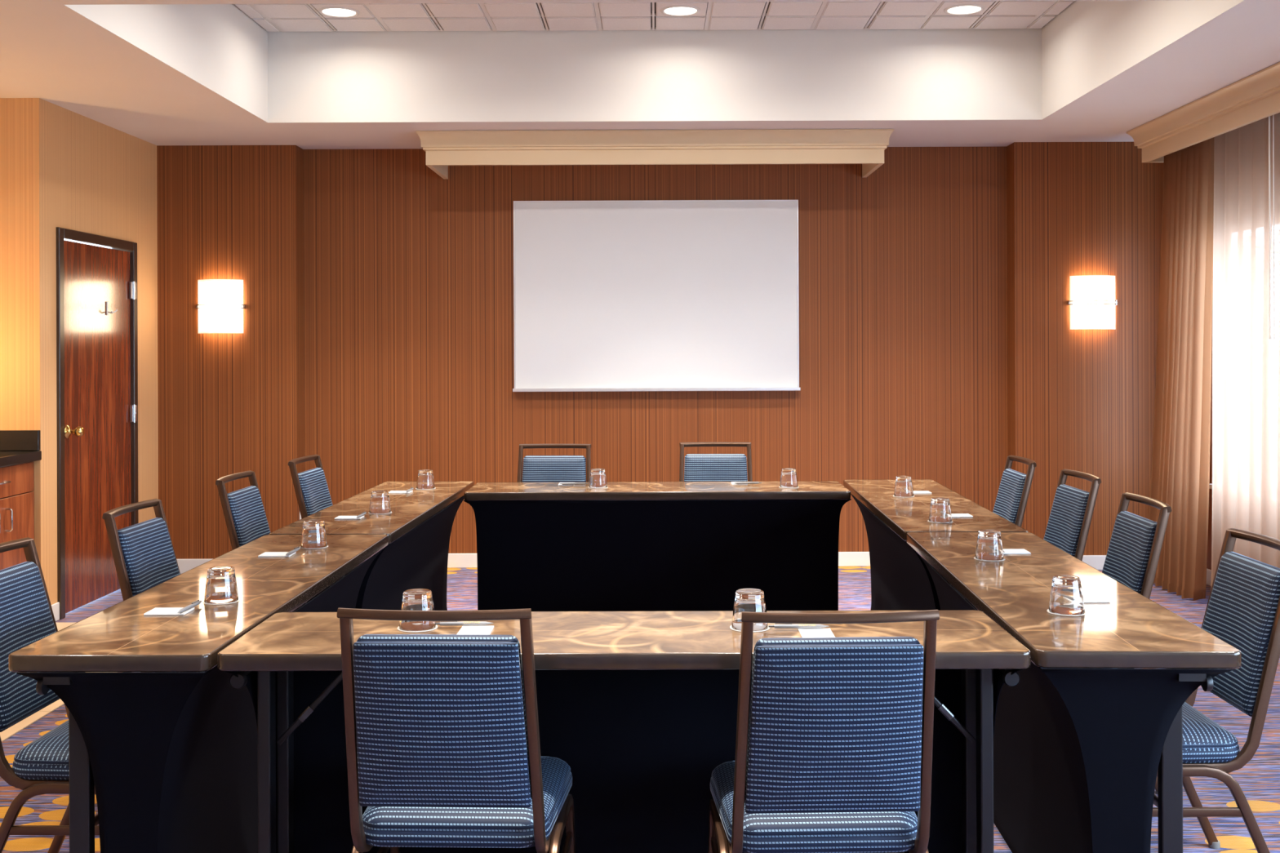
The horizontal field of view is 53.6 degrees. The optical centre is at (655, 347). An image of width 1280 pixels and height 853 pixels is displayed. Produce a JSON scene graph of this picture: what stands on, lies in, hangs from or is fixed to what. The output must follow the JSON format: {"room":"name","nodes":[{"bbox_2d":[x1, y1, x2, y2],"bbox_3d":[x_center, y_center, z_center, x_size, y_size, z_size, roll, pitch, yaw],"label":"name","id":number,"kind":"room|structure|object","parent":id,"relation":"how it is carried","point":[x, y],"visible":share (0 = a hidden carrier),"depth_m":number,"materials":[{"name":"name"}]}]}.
{"room":"conference room","nodes":[
{"label":"conference room","id":0,"kind":"room"},
{"bbox_2d":[0,97,40,564],"bbox_3d":[-3.578,0.082,6.639,0.764,2.748,0.121,0,0,0],"label":"wall","id":1,"kind":"structure","parent":0,"point":[20,277],"depth_m":6.58,"materials":[{"name":"gold paint"}]},
{"bbox_2d":[0,430,40,450],"bbox_3d":[-3.512,0.485,6.564,0.644,0.105,0.025,0,0,0],"label":"backsplash","id":2,"kind":"structure","parent":1,"relation":"attached to","point":[10,440],"depth_m":6.55,"materials":[{"name":"black stone"}]},
{"bbox_2d":[39,97,158,604],"bbox_3d":[-3.255,0.081,7.357,0.120,2.748,1.555,0,0,0],"label":"wall","id":3,"kind":"structure","parent":0,"point":[95,177],"depth_m":7.19,"materials":[{"name":"beige paint"}]},
{"bbox_2d":[51,602,59,621],"bbox_3d":[-3.183,1.407,6.664,0.012,0.095,0.192,0,0,0],"label":"baseboard","id":4,"kind":"structure","parent":3,"relation":"attached to","point":[55,607],"depth_m":6.73,"materials":[{"name":"white paint"}]},
{"bbox_2d":[56,226,138,619],"bbox_3d":[-3.208,0.407,7.270,0.210,2.095,1.020,0,0,0],"label":"door","id":5,"kind":"structure","parent":3,"relation":"in","point":[97,310],"depth_m":7.20,"materials":[{"name":"brown"}]},
{"bbox_2d":[156,145,304,559],"bbox_3d":[-2.810,0.079,8.283,1.010,2.748,0.295,0,0,0],"label":"wall","id":6,"kind":"structure","parent":0,"point":[229,403],"depth_m":8.13,"materials":[{"name":"brown paper"}]},
{"bbox_2d":[176,559,212,573],"bbox_3d":[-2.738,1.405,8.129,0.902,0.095,0.012,0,0,0],"label":"baseboard","id":7,"kind":"structure","parent":6,"relation":"attached to","point":[184,565],"depth_m":8.12,"materials":[{"name":"white paint"}]},
{"bbox_2d":[195,279,245,333],"bbox_3d":[-2.784,-0.259,8.081,0.309,0.342,0.106,0,0,0],"label":"wall sconce","id":8,"kind":"object","parent":6,"relation":"attached to","point":[220,307],"visible":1,"depth_m":8.06,"materials":[{"name":"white glass"}]},
{"bbox_2d":[0,566,1279,852],"bbox_3d":[-0.254,1.493,3.305,7.400,0.100,10.250,0,0,0],"label":"floor","id":9,"kind":"structure","parent":0,"point":[1259,780],"depth_m":4.30,"materials":[{"name":"carpet"}]},
{"bbox_2d":[0,537,99,852],"bbox_3d":[-1.464,0.988,3.324,0.630,0.921,0.477,0,0,1],"label":"banquet chair","id":10,"kind":"object","parent":9,"relation":"on","point":[41,767],"visible":0.32,"depth_m":3.24,"materials":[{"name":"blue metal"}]},
{"bbox_2d":[0,622,117,742],"bbox_3d":[-3.112,1.452,2.570,1.422,0.006,8.197,0,0,0],"label":"carpet stripe","id":11,"kind":"structure","parent":9,"relation":"on","point":[5,735],"depth_m":4.95,"materials":[{"name":"carpet"}]},
{"bbox_2d":[0,462,34,569],"bbox_3d":[-3.495,1.023,6.200,0.635,0.866,0.720,0,0,0],"label":"base cabinet","id":12,"kind":"object","parent":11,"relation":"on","point":[17,481],"visible":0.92,"depth_m":6.36,"materials":[{"name":"brown wood"}]},
{"bbox_2d":[0,430,41,467],"bbox_3d":[-3.509,0.510,6.200,0.650,0.156,0.756,0,0,0],"label":"countertop","id":13,"kind":"structure","parent":12,"relation":"on","point":[16,446],"depth_m":6.55,"materials":[{"name":"black stone"}]},
{"bbox_2d":[102,498,196,672],"bbox_3d":[-1.462,0.988,4.218,0.630,0.921,0.477,0,0,2],"label":"banquet chair","id":14,"kind":"object","parent":9,"relation":"on","point":[144,555],"visible":0.27,"depth_m":4.16,"materials":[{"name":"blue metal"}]},
{"bbox_2d":[8,534,387,852],"bbox_3d":[-1.211,1.067,3.735,0.459,0.760,1.828,0,0,1],"label":"folding table","id":15,"kind":"object","parent":9,"relation":"on","point":[170,758],"visible":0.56,"depth_m":3.00,"materials":[{"name":"laminate"}]},
{"bbox_2d":[143,607,194,615],"bbox_3d":[-1.259,0.684,3.282,0.103,0.005,0.077,0,0,0],"label":"notepad","id":16,"kind":"object","parent":15,"relation":"on","point":[157,611],"visible":1,"depth_m":3.27,"materials":[{"name":"white paper"}]},
{"bbox_2d":[177,600,201,613],"bbox_3d":[-1.213,0.675,3.300,0.010,0.013,0.144,0,0,3],"label":"ballpoint pen","id":17,"kind":"object","parent":16,"relation":"on","point":[197,602],"visible":1,"depth_m":3.30,"materials":[{"name":"grey plastic"}]},
{"bbox_2d":[204,565,238,604],"bbox_3d":[-1.171,0.641,3.419,0.098,0.090,0.098,0,0,0],"label":"drinking glass","id":18,"kind":"object","parent":15,"relation":"on","point":[221,587],"visible":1,"depth_m":3.39,"materials":[{"name":"white"}]},
{"bbox_2d":[257,551,296,556],"bbox_3d":[-1.249,0.684,4.183,0.103,0.005,0.077,0,0,0],"label":"notepad","id":19,"kind":"object","parent":15,"relation":"on","point":[266,553],"visible":1,"depth_m":4.17,"materials":[{"name":"white paper"}]},
{"bbox_2d":[285,546,300,555],"bbox_3d":[-1.200,0.675,4.195,0.010,0.013,0.144,0,0,2],"label":"ballpoint pen","id":20,"kind":"object","parent":19,"relation":"on","point":[296,548],"visible":1,"depth_m":4.19,"materials":[{"name":"grey plastic"}]},
{"bbox_2d":[300,519,327,548],"bbox_3d":[-1.172,0.641,4.348,0.098,0.090,0.098,0,0,-40],"label":"drinking glass","id":21,"kind":"object","parent":15,"relation":"on","point":[313,535],"visible":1,"depth_m":4.32,"materials":[{"name":"clear"}]},
{"bbox_2d":[215,471,271,550],"bbox_3d":[-1.453,0.988,5.225,0.630,0.921,0.477,0,0,1],"label":"banquet chair","id":22,"kind":"object","parent":9,"relation":"on","point":[243,510],"visible":0.15,"depth_m":5.16,"materials":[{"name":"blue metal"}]},
{"bbox_2d":[288,454,333,519],"bbox_3d":[-1.395,0.987,6.029,0.630,0.921,0.477,0,0,3],"label":"banquet chair","id":23,"kind":"object","parent":9,"relation":"on","point":[311,488],"visible":0.28,"depth_m":5.97,"materials":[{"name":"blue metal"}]},
{"bbox_2d":[269,481,474,610],"bbox_3d":[-1.175,1.067,5.571,0.459,0.760,1.828,0,0,2],"label":"folding table","id":24,"kind":"object","parent":9,"relation":"on","point":[418,526],"visible":0.48,"depth_m":5.38,"materials":[{"name":"black fabric"}]},
{"bbox_2d":[334,515,364,519],"bbox_3d":[-1.229,0.684,5.088,0.103,0.005,0.077,0,0,0],"label":"notepad","id":25,"kind":"object","parent":24,"relation":"on","point":[338,517],"visible":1,"depth_m":5.06,"materials":[{"name":"white paper"}]},
{"bbox_2d":[356,511,366,518],"bbox_3d":[-1.184,0.675,5.100,0.010,0.013,0.144,0,0,2],"label":"ballpoint pen","id":26,"kind":"object","parent":25,"relation":"on","point":[363,513],"visible":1,"depth_m":5.10,"materials":[{"name":"grey plastic"}]},
{"bbox_2d":[368,490,391,513],"bbox_3d":[-1.140,0.640,5.245,0.098,0.090,0.098,0,0,10],"label":"drinking glass","id":27,"kind":"object","parent":24,"relation":"on","point":[380,503],"visible":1,"depth_m":5.21,"materials":[{"name":"clear"}]},
{"bbox_2d":[388,490,413,493],"bbox_3d":[-1.205,0.684,5.982,0.103,0.005,0.077,0,0,0],"label":"notepad","id":28,"kind":"object","parent":24,"relation":"on","point":[391,491],"visible":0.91,"depth_m":5.97,"materials":[{"name":"white paper"}]},
{"bbox_2d":[416,469,435,488],"bbox_3d":[-1.114,0.640,6.140,0.098,0.090,0.098,0,0,-30],"label":"drinking glass","id":29,"kind":"object","parent":24,"relation":"on","point":[425,480],"visible":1,"depth_m":6.11,"materials":[{"name":"clear"}]},
{"bbox_2d":[337,608,575,852],"bbox_3d":[-0.431,0.983,2.823,0.477,0.921,0.630,0,0,2],"label":"banquet chair","id":30,"kind":"object","parent":9,"relation":"on","point":[442,750],"visible":1,"depth_m":2.58,"materials":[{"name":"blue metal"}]},
{"bbox_2d":[516,444,591,482],"bbox_3d":[-0.553,0.984,6.553,0.477,0.921,0.630,0,0,2],"label":"banquet chair","id":31,"kind":"object","parent":9,"relation":"on","point":[535,468],"visible":0.22,"depth_m":6.78,"materials":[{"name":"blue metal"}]},
{"bbox_2d":[217,609,1031,852],"bbox_3d":[-0.070,1.062,3.051,1.828,0.760,0.459,0,0,0],"label":"folding table","id":32,"kind":"object","parent":9,"relation":"on","point":[640,708],"visible":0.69,"depth_m":3.14,"materials":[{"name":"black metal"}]},
{"bbox_2d":[399,588,435,631],"bbox_3d":[-0.580,0.638,3.084,0.098,0.090,0.098,0,0,-41],"label":"drinking glass","id":33,"kind":"object","parent":32,"relation":"on","point":[415,599],"visible":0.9,"depth_m":3.05,"materials":[{"name":"white"}]},
{"bbox_2d":[456,625,493,635],"bbox_3d":[-0.432,0.681,3.036,0.077,0.005,0.103,0,0,0],"label":"notepad","id":34,"kind":"object","parent":32,"relation":"on","point":[464,630],"visible":0.79,"depth_m":3.04,"materials":[{"name":"white paper"}]},
{"bbox_2d":[435,621,493,626],"bbox_3d":[-0.467,0.672,3.088,0.144,0.013,0.010,0,0,-1],"label":"ballpoint pen","id":35,"kind":"object","parent":34,"relation":"on","point":[455,623],"visible":0.99,"depth_m":3.08,"materials":[{"name":"grey plastic"}]},
{"bbox_2d":[731,588,768,631],"bbox_3d":[0.228,0.635,3.070,0.098,0.090,0.098,0,0,9],"label":"drinking glass","id":36,"kind":"object","parent":32,"relation":"on","point":[750,600],"visible":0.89,"depth_m":3.04,"materials":[{"name":"white"}]},
{"bbox_2d":[798,628,835,637],"bbox_3d":[0.380,0.678,2.992,0.077,0.005,0.103,0,0,0],"label":"notepad","id":37,"kind":"object","parent":32,"relation":"on","point":[804,633],"visible":0.79,"depth_m":3.00,"materials":[{"name":"white paper"}]},
{"bbox_2d":[768,623,828,628],"bbox_3d":[0.343,0.669,3.043,0.144,0.013,0.010,0,0,1],"label":"ballpoint pen","id":38,"kind":"object","parent":37,"relation":"on","point":[775,626],"visible":1,"depth_m":3.04,"materials":[{"name":"grey plastic"}]},
{"bbox_2d":[463,480,851,611],"bbox_3d":[0.010,1.062,6.189,1.828,0.760,0.459,0,0,0],"label":"folding table","id":39,"kind":"object","parent":9,"relation":"on","point":[620,546],"visible":0.73,"depth_m":6.08,"materials":[{"name":"black fabric"}]},
{"bbox_2d":[588,468,607,488],"bbox_3d":[-0.281,0.637,6.157,0.098,0.090,0.098,0,0,20],"label":"drinking glass","id":40,"kind":"object","parent":39,"relation":"on","point":[597,479],"visible":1,"depth_m":6.12,"materials":[{"name":"clear"}]},
{"bbox_2d":[731,481,747,484],"bbox_3d":[0.415,0.677,6.298,0.077,0.005,0.103,0,0,0],"label":"notepad","id":41,"kind":"object","parent":39,"relation":"on","point":[732,483],"visible":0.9,"depth_m":6.27,"materials":[{"name":"white paper"}]},
{"bbox_2d":[733,481,761,484],"bbox_3d":[0.450,0.668,6.247,0.144,0.013,0.010,0,0,-1],"label":"ballpoint pen","id":42,"kind":"object","parent":41,"relation":"on","point":[743,482],"visible":1,"depth_m":6.24,"materials":[{"name":"grey plastic"}]},
{"bbox_2d":[779,467,798,488],"bbox_3d":[0.644,0.633,6.136,0.098,0.090,0.098,0,0,-21],"label":"drinking glass","id":43,"kind":"object","parent":39,"relation":"on","point":[788,478],"visible":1,"depth_m":6.10,"materials":[{"name":"white"}]},
{"bbox_3d":[-0.443,0.681,6.300,0.077,0.005,0.103,0,0,0],"label":"notepad","id":44,"kind":"object","parent":39,"relation":"on","visible":0},
{"bbox_2d":[558,481,587,484],"bbox_3d":[-0.406,0.672,6.247,0.144,0.013,0.010,0,0,-2],"label":"ballpoint pen","id":45,"kind":"object","parent":44,"relation":"on","point":[583,482],"visible":1,"depth_m":6.24,"materials":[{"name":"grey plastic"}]},
{"bbox_2d":[679,442,752,481],"bbox_3d":[0.318,0.980,6.623,0.477,0.921,0.630,0,0,2],"label":"banquet chair","id":46,"kind":"object","parent":9,"relation":"on","point":[697,467],"visible":0.18,"depth_m":6.85,"materials":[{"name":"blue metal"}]},
{"bbox_2d":[707,609,939,852],"bbox_3d":[0.357,0.980,2.784,0.477,0.921,0.630,0,0,-2],"label":"banquet chair","id":47,"kind":"object","parent":9,"relation":"on","point":[837,758],"visible":1,"depth_m":2.54,"materials":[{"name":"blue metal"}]},
{"bbox_2d":[843,479,1027,610],"bbox_3d":[1.163,1.057,5.566,0.459,0.760,1.827,0,0,1],"label":"folding table","id":48,"kind":"object","parent":9,"relation":"on","point":[900,580],"visible":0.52,"depth_m":5.42,"materials":[{"name":"black metal"}]},
{"bbox_2d":[893,475,913,497],"bbox_3d":[1.125,0.631,5.751,0.098,0.090,0.098,0,0,29],"label":"drinking glass","id":49,"kind":"object","parent":48,"relation":"on","point":[904,485],"visible":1,"depth_m":5.72,"materials":[{"name":"white"}]},
{"bbox_2d":[913,490,931,493],"bbox_3d":[1.221,0.674,5.884,0.103,0.005,0.077,0,0,0],"label":"notepad","id":50,"kind":"object","parent":48,"relation":"on","point":[923,491],"visible":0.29,"depth_m":5.86,"materials":[{"name":"white paper"}]},
{"bbox_2d":[928,497,951,522],"bbox_3d":[1.103,0.631,4.918,0.098,0.090,0.098,0,0,-11],"label":"drinking glass","id":51,"kind":"object","parent":48,"relation":"on","point":[940,508],"visible":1,"depth_m":4.88,"materials":[{"name":"white"}]},
{"bbox_2d":[951,513,973,517],"bbox_3d":[1.209,0.674,5.074,0.103,0.005,0.077,0,0,0],"label":"notepad","id":52,"kind":"object","parent":48,"relation":"on","point":[954,515],"visible":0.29,"depth_m":5.06,"materials":[{"name":"white paper"}]},
{"bbox_2d":[992,455,1036,527],"bbox_3d":[1.411,0.976,5.851,0.630,0.921,0.477,0,0,1],"label":"banquet chair","id":53,"kind":"object","parent":9,"relation":"on","point":[1011,503],"visible":0.27,"depth_m":5.76,"materials":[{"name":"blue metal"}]},
{"bbox_2d":[1043,469,1101,560],"bbox_3d":[1.451,0.976,5.151,0.630,0.921,0.477,0,0,-1],"label":"banquet chair","id":54,"kind":"object","parent":9,"relation":"on","point":[1069,521],"visible":0.26,"depth_m":5.08,"materials":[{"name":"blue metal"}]},
{"bbox_2d":[906,532,1241,852],"bbox_3d":[1.111,1.057,3.730,0.459,0.760,1.828,0,0,2],"label":"folding table","id":55,"kind":"object","parent":9,"relation":"on","point":[1081,745],"visible":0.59,"depth_m":2.99,"materials":[{"name":"black metal"}]},
{"bbox_2d":[975,529,1004,560],"bbox_3d":[1.065,0.632,4.049,0.098,0.090,0.098,0,0,39],"label":"drinking glass","id":56,"kind":"object","parent":55,"relation":"on","point":[988,544],"visible":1,"depth_m":4.02,"materials":[{"name":"white"}]},
{"bbox_2d":[1003,549,1031,554],"bbox_3d":[1.174,0.674,4.183,0.103,0.005,0.077,0,0,0],"label":"notepad","id":57,"kind":"object","parent":55,"relation":"on","point":[1006,551],"visible":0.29,"depth_m":4.16,"materials":[{"name":"white paper"}]},
{"bbox_2d":[1048,574,1084,614],"bbox_3d":[1.048,0.632,3.236,0.098,0.090,0.098,0,0,-1],"label":"drinking glass","id":58,"kind":"object","parent":55,"relation":"on","point":[1066,595],"visible":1,"depth_m":3.20,"materials":[{"name":"white"}]},
{"bbox_2d":[1083,595,1110,602],"bbox_3d":[1.152,0.674,3.395,0.103,0.005,0.077,0,0,0],"label":"notepad","id":59,"kind":"object","parent":55,"relation":"on","point":[1090,598],"visible":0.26,"depth_m":3.38,"materials":[{"name":"white paper"}]},
{"bbox_2d":[1041,492,1171,794],"bbox_3d":[1.384,0.976,4.302,0.630,0.921,0.477,0,0,1],"label":"banquet chair","id":60,"kind":"object","parent":9,"relation":"on","point":[1135,544],"visible":0.27,"depth_m":4.22,"materials":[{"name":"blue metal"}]},
{"bbox_2d":[1151,528,1279,852],"bbox_3d":[1.360,0.976,3.416,0.630,0.921,0.477,0,0,0],"label":"banquet chair","id":61,"kind":"object","parent":9,"relation":"on","point":[1242,611],"visible":0.48,"depth_m":3.27,"materials":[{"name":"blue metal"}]},
{"bbox_2d":[0,0,1279,149],"bbox_3d":[-0.266,-1.597,3.305,7.400,0.584,10.250,0,0,0],"label":"ceiling","id":62,"kind":"structure","parent":0,"point":[939,73],"depth_m":7.33,"materials":[{"name":"paint"}]},
{"bbox_2d":[415,128,893,178],"bbox_3d":[-0.005,-1.205,7.959,2.870,0.198,0.698,0,0,0],"label":"valance","id":63,"kind":"object","parent":62,"relation":"attached to","point":[865,147],"visible":1,"depth_m":7.65,"materials":[{"name":"paint"}]},
{"bbox_2d":[1126,62,1279,162],"bbox_3d":[3.095,-1.217,4.442,0.436,0.198,6.620,0,0,0],"label":"curtain valance","id":64,"kind":"object","parent":62,"relation":"attached to","point":[1255,97],"visible":0.82,"depth_m":6.66,"materials":[{"name":"paint"}]},
{"bbox_2d":[1148,137,1214,600],"bbox_3d":[3.026,0.087,7.325,0.203,2.635,0.630,0,0,0],"label":"drape","id":65,"kind":"object","parent":64,"relation":"hanging from","point":[1180,468],"visible":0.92,"depth_m":7.25,"materials":[{"name":"beige fabric"}]},
{"bbox_2d":[1210,112,1279,589],"bbox_3d":[3.065,0.087,5.355,0.150,2.635,3.310,0,0,0],"label":"sheer curtain","id":66,"kind":"object","parent":64,"relation":"hanging from","point":[1246,309],"visible":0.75,"depth_m":6.63,"materials":[{"name":"white fabric"}]},
{"bbox_2d":[303,146,1008,553],"bbox_3d":[0.000,0.068,8.370,4.610,2.748,0.120,0,0,0],"label":"wall","id":67,"kind":"structure","parent":0,"point":[409,347],"depth_m":8.31,"materials":[{"name":"brown paper"}]},
{"bbox_2d":[512,200,800,391],"bbox_3d":[0.003,-0.336,8.270,1.868,1.245,0.076,0,0,0],"label":"projection screen","id":68,"kind":"object","parent":67,"relation":"attached to","point":[624,295],"visible":1,"depth_m":8.28,"materials":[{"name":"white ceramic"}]},
{"bbox_2d":[512,387,800,391],"bbox_3d":[0.005,0.277,8.258,1.868,0.021,0.051,0,0,0],"label":"marker tray","id":69,"kind":"object","parent":68,"relation":"on","point":[516,389],"depth_m":8.23,"materials":[{"name":"silver metal"}]},
{"bbox_2d":[447,551,870,568],"bbox_3d":[0.006,1.395,8.304,4.610,0.095,0.012,0,0,0],"label":"baseboard","id":70,"kind":"structure","parent":67,"relation":"attached to","point":[845,558],"depth_m":8.30,"materials":[{"name":"white paint"}]},
{"bbox_2d":[432,1,879,26],"bbox_3d":[-0.007,-1.861,6.066,4.482,0.038,2.533,0,0,0],"label":"ceiling","id":71,"kind":"structure","parent":0,"point":[766,2],"depth_m":6.98,"materials":[{"name":"grey"}]},
{"bbox_2d":[248,0,1059,31],"bbox_3d":[-0.007,-1.836,6.066,4.482,0.012,2.533,0,0,0],"label":"grid","id":72,"kind":"object","parent":71,"relation":"attached to","point":[653,14],"visible":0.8,"depth_m":7.01,"materials":[{"name":"grey"}]},
{"bbox_2d":[235,0,1073,31],"bbox_3d":[-0.007,-1.833,6.055,4.457,0.022,2.485,0,0,0],"label":"ceiling panels","id":73,"kind":"object","parent":72,"relation":"attached to","point":[725,15],"visible":0.8,"depth_m":7.02,"materials":[{"name":"tile"}]},
{"bbox_2d":[318,5,359,17],"bbox_3d":[-1.713,-1.813,6.860,0.220,0.012,0.220,0,0,0],"label":"recessed light","id":74,"kind":"object","parent":73,"relation":"attached to","point":[333,11],"visible":1,"depth_m":6.86,"materials":[{"name":"grey"}]},
{"bbox_2d":[660,4,700,16],"bbox_3d":[0.134,-1.821,6.860,0.220,0.012,0.220,0,0,0],"label":"recessed light","id":75,"kind":"object","parent":73,"relation":"attached to","point":[673,10],"visible":1,"depth_m":6.85,"materials":[{"name":"grey"}]},
{"bbox_2d":[943,3,985,15],"bbox_3d":[1.669,-1.827,6.860,0.220,0.012,0.220,0,0,0],"label":"recessed light","id":76,"kind":"object","parent":73,"relation":"attached to","point":[966,8],"visible":1,"depth_m":6.86,"materials":[{"name":"grey"}]},
{"bbox_2d":[1006,141,1163,555],"bbox_3d":[2.873,0.057,8.283,1.135,2.748,0.295,0,0,0],"label":"wall","id":77,"kind":"structure","parent":0,"point":[1080,400],"depth_m":8.13,"materials":[{"name":"brown paper"}]},
{"bbox_2d":[1067,275,1117,329],"bbox_3d":[2.796,-0.284,8.081,0.309,0.342,0.106,0,0,0],"label":"wall sconce","id":78,"kind":"object","parent":77,"relation":"attached to","point":[1092,303],"visible":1,"depth_m":8.06,"materials":[{"name":"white glass"}]},
{"bbox_2d":[1082,555,1106,570],"bbox_3d":[2.812,1.383,8.129,1.027,0.095,0.012,0,0,0],"label":"baseboard","id":79,"kind":"structure","parent":77,"relation":"attached to","point":[1097,562],"depth_m":8.12,"materials":[{"name":"white paint"}]},
{"bbox_2d":[1206,284,1213,569],"bbox_3d":[3.380,0.054,3.365,0.120,2.748,10.130,0,0,0],"label":"wall","id":80,"kind":"structure","parent":0,"point":[1210,515],"depth_m":7.59,"materials":[{"name":"brown paper"}]},
{"bbox_2d":[1206,568,1211,586],"bbox_3d":[3.320,1.381,3.217,0.012,0.095,9.835,0,0,0],"label":"baseboard","id":81,"kind":"structure","parent":80,"relation":"attached to","point":[1208,571],"depth_m":7.60,"materials":[{"name":"white paint"}]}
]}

